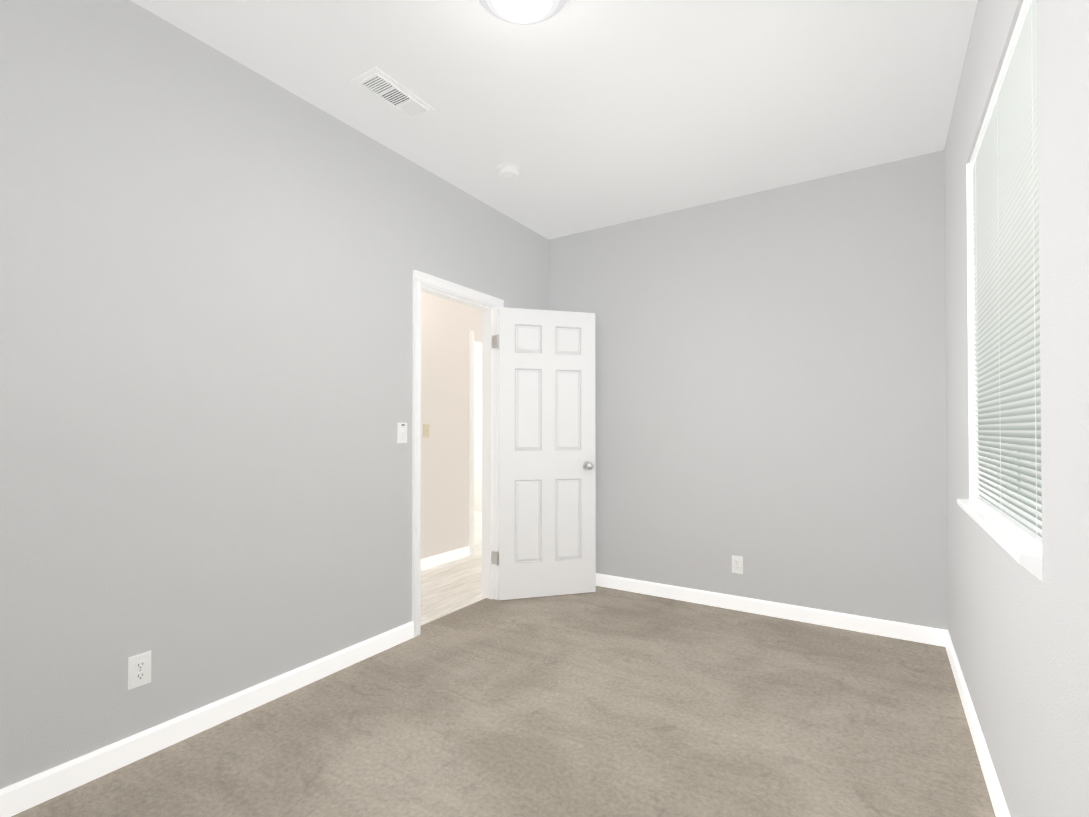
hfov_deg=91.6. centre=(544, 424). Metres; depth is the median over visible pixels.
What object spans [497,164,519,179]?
smoke detector
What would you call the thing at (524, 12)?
dome ceiling light
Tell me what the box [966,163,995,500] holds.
window frame
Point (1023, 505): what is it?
window
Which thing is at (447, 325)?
wall
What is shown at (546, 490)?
door
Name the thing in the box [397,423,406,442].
light switch
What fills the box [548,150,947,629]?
wall
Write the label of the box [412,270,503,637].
door frame
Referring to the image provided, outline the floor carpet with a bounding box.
[11,586,995,816]
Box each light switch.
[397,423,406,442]
[423,424,428,437]
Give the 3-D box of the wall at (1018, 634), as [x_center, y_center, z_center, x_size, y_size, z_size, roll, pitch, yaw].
[1.156,-0.168,1.104,0.160,2.740,4.200,0,-1,32]
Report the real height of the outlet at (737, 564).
0.115 m
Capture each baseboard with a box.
[0,621,413,816]
[421,546,468,569]
[596,573,939,645]
[940,629,1009,816]
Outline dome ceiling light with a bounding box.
[478,0,567,24]
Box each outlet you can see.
[128,651,150,689]
[732,555,742,573]
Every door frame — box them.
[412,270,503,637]
[469,331,473,555]
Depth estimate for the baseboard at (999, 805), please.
1.96 m
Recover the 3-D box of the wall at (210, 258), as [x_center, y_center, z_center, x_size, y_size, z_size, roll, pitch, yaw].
[-1.144,-0.153,2.564,0.120,2.740,4.440,0,-1,32]
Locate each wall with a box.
[0,0,547,788]
[421,292,481,558]
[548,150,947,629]
[944,0,1088,816]
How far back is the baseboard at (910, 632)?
3.35 m
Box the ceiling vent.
[351,67,435,120]
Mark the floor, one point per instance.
(450, 587)
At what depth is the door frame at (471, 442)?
5.04 m
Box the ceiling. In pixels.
[130,0,977,239]
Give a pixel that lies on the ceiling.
(585, 115)
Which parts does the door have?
door hinge, knob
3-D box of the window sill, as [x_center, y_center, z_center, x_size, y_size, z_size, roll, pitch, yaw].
[1.452,0.332,1.673,0.125,0.056,1.170,0,-1,32]
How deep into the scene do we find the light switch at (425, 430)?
4.54 m
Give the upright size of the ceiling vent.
0.011 m
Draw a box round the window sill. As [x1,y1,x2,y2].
[957,499,1042,581]
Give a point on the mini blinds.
(1003, 164)
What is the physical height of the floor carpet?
0.100 m
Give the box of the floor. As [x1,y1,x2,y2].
[421,510,485,624]
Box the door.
[497,307,595,599]
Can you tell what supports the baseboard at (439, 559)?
attached to the wall at (447, 325)
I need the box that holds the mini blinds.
[969,0,1041,548]
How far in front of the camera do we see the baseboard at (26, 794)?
2.01 m
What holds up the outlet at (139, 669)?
attached to the wall at (210, 258)

